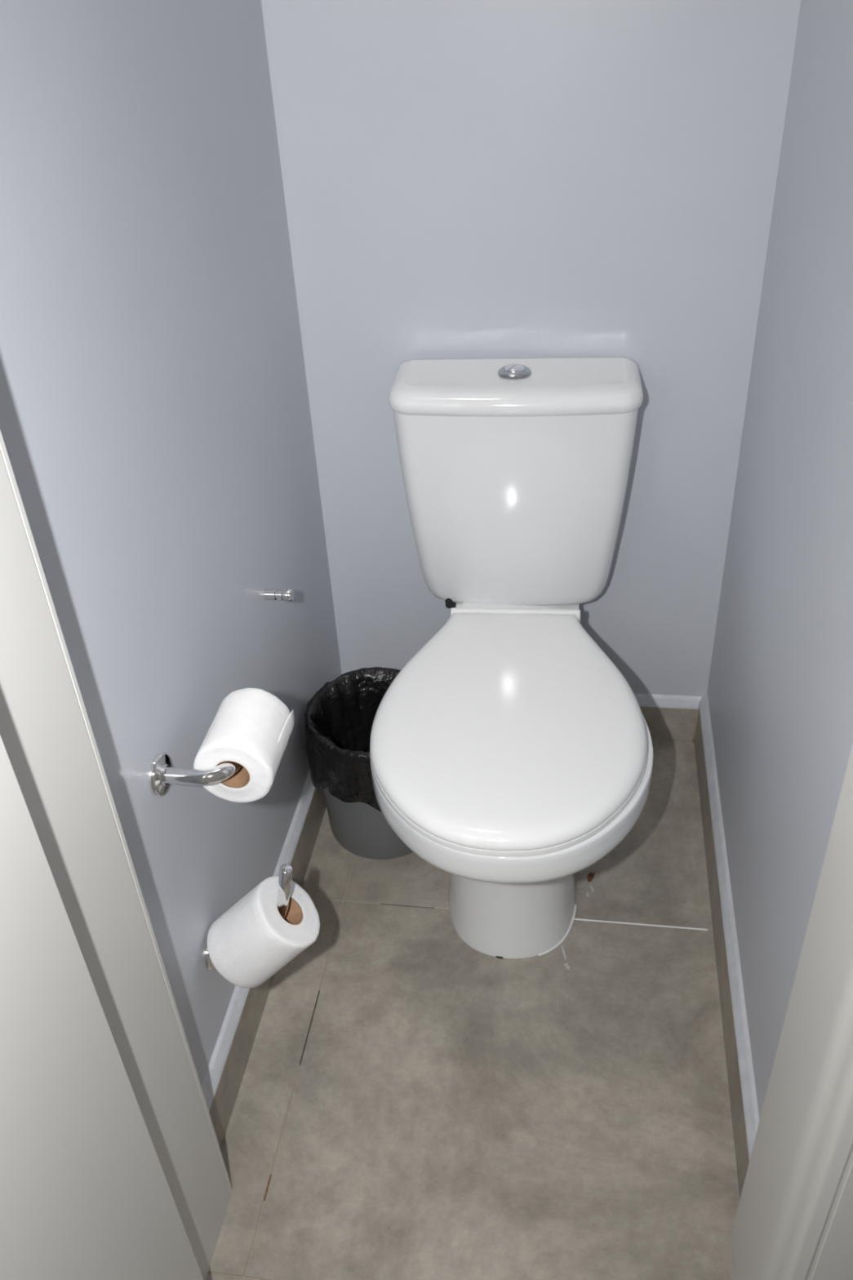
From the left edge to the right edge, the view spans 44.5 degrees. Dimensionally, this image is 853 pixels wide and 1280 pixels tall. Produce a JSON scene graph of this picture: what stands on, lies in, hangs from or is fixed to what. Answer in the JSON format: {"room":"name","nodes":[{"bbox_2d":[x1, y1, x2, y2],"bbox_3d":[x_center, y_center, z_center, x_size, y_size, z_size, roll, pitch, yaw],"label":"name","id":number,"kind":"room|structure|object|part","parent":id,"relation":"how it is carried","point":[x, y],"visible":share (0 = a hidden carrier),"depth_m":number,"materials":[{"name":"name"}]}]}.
{"room":"toilet room","nodes":[
{"label":"toilet room","id":0,"kind":"room"},
{"bbox_2d":[0,0,342,1086],"bbox_3d":[-0.340,-0.590,1.139,0.100,2.520,1.088,2,36,8],"label":"wall","id":1,"kind":"structure","parent":0,"point":[156,428],"depth_m":1.19,"materials":[{"name":"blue paint"}]},
{"bbox_2d":[149,752,241,796],"bbox_3d":[-0.259,0.130,1.241,0.092,0.051,0.148,2,36,8],"label":"paper holder","id":2,"kind":"object","parent":1,"relation":"attached to","point":[162,774],"visible":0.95,"depth_m":1.20,"materials":[{"name":"silver metal"}]},
{"bbox_3d":[-0.255,0.126,1.247,0.086,0.019,0.131,2,36,8],"label":"arm","id":3,"kind":"part","parent":2,"relation":"part of","materials":[{"name":"silver metal"}]},
{"bbox_2d":[193,688,293,802],"bbox_3d":[-0.219,0.127,1.261,0.097,0.095,0.109,2,35,8],"label":"toilet roll","id":4,"kind":"object","parent":2,"relation":"on","point":[251,728],"visible":0.97,"depth_m":1.23,"materials":[{"name":"paper"}]},
{"bbox_2d":[204,864,292,971],"bbox_3d":[-0.232,0.370,1.366,0.130,0.185,0.050,2,36,8],"label":"paper holder","id":5,"kind":"object","parent":1,"relation":"attached to","point":[286,870],"visible":0.23,"depth_m":1.33,"materials":[{"name":"silver metal"}]},
{"bbox_2d":[207,875,319,988],"bbox_3d":[-0.216,0.387,1.382,0.151,0.151,0.106,-4,35,0],"label":"toilet roll","id":6,"kind":"object","parent":5,"relation":"on","point":[251,941],"visible":0.91,"depth_m":1.35,"materials":[{"name":"paper"}]},
{"bbox_3d":[-0.229,0.361,1.365,0.127,0.170,0.021,-3,35,1],"label":"arm","id":7,"kind":"part","parent":5,"relation":"part of","materials":[{"name":"silver metal"}]},
{"bbox_2d":[200,768,326,1149],"bbox_3d":[-0.233,0.404,1.772,0.014,0.119,0.988,2,36,8],"label":"baseboard","id":8,"kind":"structure","parent":1,"relation":"attached to","point":[223,1078],"depth_m":1.54,"materials":[{"name":"white paint"}]},
{"bbox_2d":[263,588,293,601],"bbox_3d":[-0.225,-0.069,1.591,0.042,0.019,0.019,2,36,8],"label":"wall hook","id":9,"kind":"object","parent":1,"relation":"attached to","point":[286,594],"visible":1,"depth_m":1.58,"materials":[{"name":"silver metal"}]},
{"bbox_2d":[206,739,739,1279],"bbox_3d":[0.105,0.714,1.460,1.850,0.060,1.752,2,36,8],"label":"floor","id":10,"kind":"structure","parent":0,"point":[414,1101],"depth_m":1.50,"materials":[{"name":"beige tile"}]},
{"bbox_2d":[322,788,413,859],"bbox_3d":[-0.084,0.233,1.881,0.234,0.257,0.234,2,36,8],"label":"waste bin","id":11,"kind":"object","parent":10,"relation":"on","point":[363,830],"visible":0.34,"depth_m":1.84,"materials":[{"name":"grey plastic"}]},
{"bbox_2d":[303,666,400,812],"bbox_3d":[-0.084,0.219,1.871,0.251,0.253,0.252,2,36,8],"label":"liner","id":12,"kind":"object","parent":11,"relation":"in","point":[339,718],"visible":0.44,"depth_m":1.85,"materials":[{"name":"black plastic"}]},
{"bbox_2d":[369,356,653,959],"bbox_3d":[0.135,0.067,1.624,0.411,0.805,0.717,1,35,6],"label":"toilet","id":13,"kind":"object","parent":10,"relation":"on","point":[510,753],"visible":1,"depth_m":1.60,"materials":[{"name":"white ceramic"}]},
{"bbox_3d":[0.121,0.106,1.540,0.400,0.025,0.531,1,35,6],"label":"lid","id":14,"kind":"part","parent":13,"relation":"part of","materials":[{"name":"white plastic"}]},
{"bbox_3d":[0.122,0.121,1.551,0.402,0.010,0.533,1,35,6],"label":"seat","id":15,"kind":"part","parent":13,"relation":"part of","materials":[{"name":"white plastic"}]},
{"bbox_3d":[0.144,0.238,1.735,0.411,0.395,0.701,1,35,6],"label":"bowl","id":16,"kind":"part","parent":13,"relation":"part of","materials":[{"name":"white ceramic"}]},
{"bbox_3d":[0.149,-0.231,1.754,0.380,0.377,0.154,1,35,6],"label":"tank","id":17,"kind":"part","parent":13,"relation":"part of","materials":[{"name":"white ceramic"}]},
{"bbox_3d":[0.139,-0.397,1.633,0.392,0.035,0.163,1,35,6],"label":"tank lid","id":18,"kind":"part","parent":13,"relation":"part of","materials":[{"name":"white ceramic"}]},
{"bbox_2d":[587,871,595,882],"bbox_3d":[0.285,0.413,1.816,0.010,0.002,0.022,16,39,25],"label":"scrap","id":19,"kind":"object","parent":10,"relation":"on","point":[591,875],"visible":1,"depth_m":1.81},
{"bbox_2d":[261,0,800,696],"bbox_3d":[0.139,-0.858,1.476,0.729,2.520,0.100,2,36,8],"label":"wall","id":20,"kind":"structure","parent":0,"point":[462,179],"depth_m":1.58,"materials":[{"name":"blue paint"}]},
{"bbox_2d":[633,693,702,742],"bbox_3d":[0.189,0.143,2.115,0.712,0.107,0.016,2,36,8],"label":"baseboard","id":21,"kind":"structure","parent":20,"relation":"attached to","point":[667,717],"depth_m":2.06,"materials":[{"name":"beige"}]},
{"bbox_2d":[706,0,852,1119],"bbox_3d":[0.480,-0.559,1.026,0.100,2.520,1.073,2,36,8],"label":"wall","id":22,"kind":"structure","parent":0,"point":[780,691],"depth_m":1.27,"materials":[{"name":"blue paint"}]},
{"bbox_2d":[694,692,759,1199],"bbox_3d":[0.474,0.430,1.675,0.014,0.120,0.973,2,36,8],"label":"baseboard","id":23,"kind":"structure","parent":22,"relation":"attached to","point":[740,1075],"depth_m":1.57,"materials":[{"name":"white paint"}]},
{"bbox_3d":[0.730,-0.189,0.482,0.610,2.520,0.159,2,36,8],"label":"wall","id":24,"kind":"structure","parent":0,"visible":0},
{"bbox_2d":[730,743,852,1279],"bbox_3d":[0.381,-0.030,0.652,0.116,2.060,0.167,2,36,8],"label":"trim","id":25,"kind":"structure","parent":24,"relation":"attached to","point":[793,1220],"depth_m":0.96,"materials":[{"name":"white paint"}]},
{"bbox_3d":[0.384,0.016,0.586,0.087,2.060,0.009,2,36,8],"label":"architrave","id":26,"kind":"part","parent":25,"relation":"part of","materials":[{"name":"white paint"}]},
{"bbox_3d":[-0.667,-0.244,0.678,0.466,2.520,0.144,2,36,8],"label":"wall","id":27,"kind":"structure","parent":0,"visible":0},
{"bbox_2d":[0,734,204,1279],"bbox_3d":[-0.376,0.226,0.364,0.036,2.032,0.799,2,36,8],"label":"door","id":28,"kind":"structure","parent":27,"relation":"in","point":[86,1193],"depth_m":0.84,"materials":[{"name":"white paint"}]},
{"bbox_2d":[0,430,232,1279],"bbox_3d":[-0.375,-0.057,0.754,0.107,2.060,0.156,2,36,8],"label":"trim","id":29,"kind":"structure","parent":27,"relation":"attached to","point":[46,734],"depth_m":0.95,"materials":[{"name":"white paint"}]}
]}

